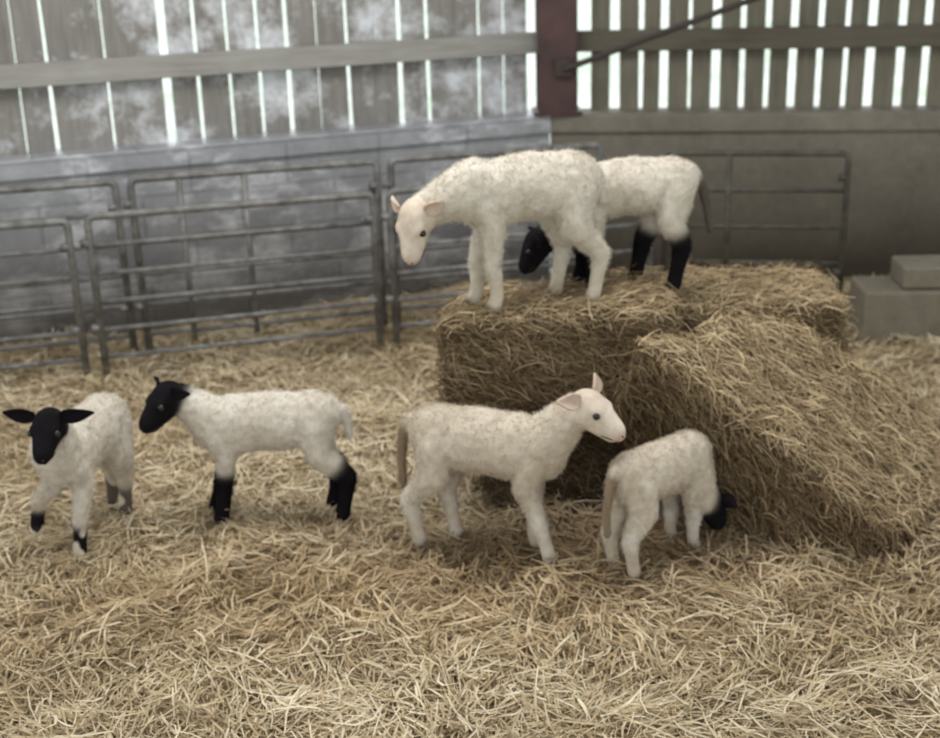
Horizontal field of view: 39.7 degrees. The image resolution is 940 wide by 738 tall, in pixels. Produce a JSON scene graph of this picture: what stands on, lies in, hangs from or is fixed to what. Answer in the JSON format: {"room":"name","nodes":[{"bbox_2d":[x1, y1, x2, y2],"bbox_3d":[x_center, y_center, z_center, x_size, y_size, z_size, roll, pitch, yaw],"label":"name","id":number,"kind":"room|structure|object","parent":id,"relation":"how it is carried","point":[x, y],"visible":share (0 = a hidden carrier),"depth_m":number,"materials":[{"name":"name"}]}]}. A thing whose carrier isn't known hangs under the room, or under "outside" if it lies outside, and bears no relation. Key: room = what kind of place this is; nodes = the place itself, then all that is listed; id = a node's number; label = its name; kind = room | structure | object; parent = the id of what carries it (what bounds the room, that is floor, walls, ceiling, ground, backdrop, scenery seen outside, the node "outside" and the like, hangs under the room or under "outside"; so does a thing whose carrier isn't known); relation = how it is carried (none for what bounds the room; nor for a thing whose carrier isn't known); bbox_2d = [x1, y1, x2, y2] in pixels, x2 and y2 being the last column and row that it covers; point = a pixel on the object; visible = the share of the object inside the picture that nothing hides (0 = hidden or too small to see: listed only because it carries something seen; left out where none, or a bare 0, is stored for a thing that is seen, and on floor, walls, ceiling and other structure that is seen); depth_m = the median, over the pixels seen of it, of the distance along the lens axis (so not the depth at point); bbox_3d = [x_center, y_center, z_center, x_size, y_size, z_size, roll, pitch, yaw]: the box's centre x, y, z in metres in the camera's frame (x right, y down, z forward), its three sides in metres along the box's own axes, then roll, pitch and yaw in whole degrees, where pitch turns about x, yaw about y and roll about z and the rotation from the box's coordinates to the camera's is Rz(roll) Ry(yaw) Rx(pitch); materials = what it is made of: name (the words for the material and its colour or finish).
{"room":"farm building","nodes":[
{"label":"farm building","id":0,"kind":"room"},
{"bbox_2d":[0,109,550,344],"bbox_3d":[-1.771,-0.448,6.007,4.600,1.115,0.250,-9,20,-19],"label":"wall","id":1,"kind":"structure","parent":0,"point":[383,142],"depth_m":6.08,"materials":[{"name":"grey concrete"}]},
{"bbox_2d":[0,0,526,155],"bbox_3d":[-1.857,-2.104,5.470,4.536,2.601,0.031,-9,20,-19],"label":"boards","id":2,"kind":"object","parent":1,"relation":"on","point":[72,28],"visible":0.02,"depth_m":6.02,"materials":[{"name":"grey wood"}]},
{"bbox_2d":[0,32,537,88],"bbox_3d":[-1.796,-1.300,5.712,4.560,0.100,0.064,-9,20,-19],"label":"rail","id":3,"kind":"object","parent":2,"relation":"attached to","point":[115,69],"visible":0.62,"depth_m":5.97,"materials":[{"name":"grey wood"}]},
{"bbox_2d":[0,276,939,737],"bbox_3d":[0.216,0.518,3.853,9.600,0.146,6.339,-2,19,0],"label":"straw","id":4,"kind":"structure","parent":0,"point":[343,391],"depth_m":3.69,"materials":[{"name":"plant"}]},
{"bbox_2d":[0,273,939,737],"bbox_3d":[0.169,0.289,4.459,6.528,0.263,4.634,-2,19,0],"label":"bedding","id":5,"kind":"object","parent":4,"relation":"on","point":[597,696],"visible":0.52,"depth_m":3.45,"materials":[{"name":"beige plant"}]},
{"bbox_2d":[0,218,90,375],"bbox_3d":[-2.306,-0.204,5.066,1.526,0.660,0.040,-7,20,-14],"label":"metal hurdle","id":6,"kind":"object","parent":5,"relation":"on","point":[68,247],"visible":1,"depth_m":5.20,"materials":[{"name":"grey metal"}]},
{"bbox_2d":[0,179,137,351],"bbox_3d":[-2.123,-0.358,5.350,1.397,0.755,0.040,-7,20,-14],"label":"metal hurdle","id":7,"kind":"object","parent":5,"relation":"on","point":[127,308],"visible":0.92,"depth_m":5.46,"materials":[{"name":"grey metal"}]},
{"bbox_2d":[2,392,136,557],"bbox_3d":[-1.131,0.282,3.879,0.264,0.505,0.580,3,20,12],"label":"lamb","id":8,"kind":"object","parent":5,"relation":"on","point":[67,445],"visible":1,"depth_m":3.79,"materials":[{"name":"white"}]},
{"bbox_2d":[80,191,383,373],"bbox_3d":[-0.965,-0.362,5.391,1.206,0.670,0.040,-7,20,-14],"label":"metal hurdle","id":9,"kind":"object","parent":5,"relation":"on","point":[99,327],"visible":1,"depth_m":5.36,"materials":[{"name":"grey metal"}]},
{"bbox_2d":[138,376,358,523],"bbox_3d":[-0.668,0.243,4.010,0.651,0.474,0.203,-2,19,-1],"label":"lamb","id":10,"kind":"object","parent":5,"relation":"on","point":[228,426],"visible":1,"depth_m":3.93,"materials":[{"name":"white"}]},
{"bbox_2d":[123,158,387,349],"bbox_3d":[-0.912,-0.499,5.644,1.098,0.760,0.040,-7,20,-14],"label":"metal hurdle","id":11,"kind":"object","parent":5,"relation":"on","point":[374,186],"visible":0.84,"depth_m":5.61,"materials":[{"name":"grey metal"}]},
{"bbox_2d":[382,142,603,323],"bbox_3d":[0.120,-0.617,5.896,1.026,0.760,0.040,-7,20,-14],"label":"metal hurdle","id":12,"kind":"object","parent":5,"relation":"on","point":[388,184],"visible":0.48,"depth_m":5.83,"materials":[{"name":"grey metal"}]},
{"bbox_2d":[395,373,626,563],"bbox_3d":[0.109,0.268,3.723,0.712,0.563,0.217,5,20,19],"label":"lamb","id":13,"kind":"object","parent":5,"relation":"on","point":[449,442],"visible":0.99,"depth_m":3.66,"materials":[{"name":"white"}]},
{"bbox_2d":[381,185,652,342],"bbox_3d":[0.226,-0.501,5.681,1.227,0.675,0.040,-7,20,-14],"label":"metal hurdle","id":14,"kind":"object","parent":5,"relation":"on","point":[393,299],"visible":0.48,"depth_m":5.59,"materials":[{"name":"grey metal"}]},
{"bbox_2d":[467,408,662,515],"bbox_3d":[0.346,0.210,4.273,0.751,0.505,0.645,-2,19,0],"label":"hay bale","id":15,"kind":"object","parent":5,"relation":"on","point":[586,469],"visible":0.13,"depth_m":4.04},
{"bbox_2d":[429,262,693,414],"bbox_3d":[0.286,-0.086,4.119,0.855,0.462,0.634,-2,19,0],"label":"hay bale","id":16,"kind":"object","parent":15,"relation":"on","point":[540,348],"visible":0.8,"depth_m":3.87},
{"bbox_2d":[391,148,612,313],"bbox_3d":[0.096,-0.413,3.869,0.663,0.478,0.218,-6,19,-11],"label":"lamb","id":17,"kind":"object","parent":16,"relation":"on","point":[561,190],"visible":0.99,"depth_m":3.78,"materials":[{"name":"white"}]},
{"bbox_2d":[518,154,714,290],"bbox_3d":[0.459,-0.455,4.062,0.622,0.426,0.215,-2,19,0],"label":"lamb","id":18,"kind":"object","parent":16,"relation":"on","point":[661,190],"visible":0.71,"depth_m":4.00,"materials":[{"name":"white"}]},
{"bbox_2d":[600,428,737,578],"bbox_3d":[0.538,0.370,3.679,0.454,0.376,0.215,-11,21,-25],"label":"lamb","id":19,"kind":"object","parent":5,"relation":"on","point":[668,467],"visible":1,"depth_m":3.61,"materials":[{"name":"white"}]},
{"bbox_2d":[656,150,851,303],"bbox_3d":[1.252,-0.608,5.805,0.831,0.739,0.040,2,19,10],"label":"metal hurdle","id":20,"kind":"object","parent":5,"relation":"on","point":[845,177],"visible":0.63,"depth_m":5.74,"materials":[{"name":"grey metal"}]},
{"bbox_2d":[610,306,939,561],"bbox_3d":[1.038,0.276,3.893,1.296,0.912,0.632,-1,19,2],"label":"hay bale","id":21,"kind":"object","parent":5,"relation":"on","point":[803,433],"visible":0.77,"depth_m":3.77},
{"bbox_2d":[848,276,939,345],"bbox_3d":[2.333,-0.258,5.607,1.320,0.245,0.280,-1,19,3],"label":"concrete block","id":22,"kind":"object","parent":5,"relation":"on","point":[884,306],"visible":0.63,"depth_m":5.51,"materials":[{"name":"grey concrete"}]},
{"bbox_2d":[890,255,939,288],"bbox_3d":[2.083,-0.418,5.560,0.510,0.097,0.220,-1,19,3],"label":"concrete block","id":23,"kind":"object","parent":22,"relation":"on","point":[909,271],"visible":1,"depth_m":5.48,"materials":[{"name":"grey concrete"}]},
{"bbox_2d":[7,0,933,150],"bbox_3d":[-0.160,-5.335,21.433,80.000,0.100,72.000,-2,19,0],"label":"sky","id":24,"kind":"structure","parent":0,"point":[584,6],"depth_m":17.11,"materials":[{"name":"white"}]},
{"bbox_2d":[550,105,939,279],"bbox_3d":[2.706,-0.732,6.441,4.600,1.115,0.250,1,19,8],"label":"wall","id":25,"kind":"structure","parent":0,"point":[894,208],"depth_m":6.43,"materials":[{"name":"concrete"}]},
{"bbox_2d":[532,0,582,115],"bbox_3d":[0.401,-2.483,6.129,0.240,2.524,0.230,-2,19,0],"label":"beam","id":26,"kind":"structure","parent":25,"relation":"on","point":[556,21],"depth_m":6.36,"materials":[{"name":"red metal"}]},
{"bbox_2d":[555,0,757,75],"bbox_3d":[1.777,-1.873,5.949,2.806,1.024,0.061,2,19,11],"label":"diagonal brace","id":27,"kind":"object","parent":26,"relation":"attached to","point":[563,67],"visible":1,"depth_m":6.22,"materials":[{"name":"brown metal"}]},
{"bbox_2d":[578,24,939,51],"bbox_3d":[2.680,-1.585,6.145,4.560,0.100,0.064,1,19,8],"label":"rail","id":28,"kind":"object","parent":26,"relation":"attached to","point":[913,35],"visible":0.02,"depth_m":6.29,"materials":[{"name":"wood"}]},
{"bbox_2d":[591,0,939,109],"bbox_3d":[2.735,-2.391,5.902,4.357,2.601,0.029,1,19,8],"label":"boards","id":29,"kind":"object","parent":25,"relation":"on","point":[888,13],"visible":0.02,"depth_m":6.39,"materials":[{"name":"wood"}]},
{"bbox_3d":[0.944,0.162,4.415,0.651,0.418,0.555,-2,19,0],"label":"hay bale","id":30,"kind":"object","parent":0,"visible":0},
{"bbox_2d":[661,256,864,359],"bbox_3d":[0.919,-0.116,4.314,0.682,0.458,0.594,1,19,6],"label":"hay bale","id":31,"kind":"object","parent":30,"relation":"on","point":[805,292],"visible":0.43,"depth_m":4.12}
]}

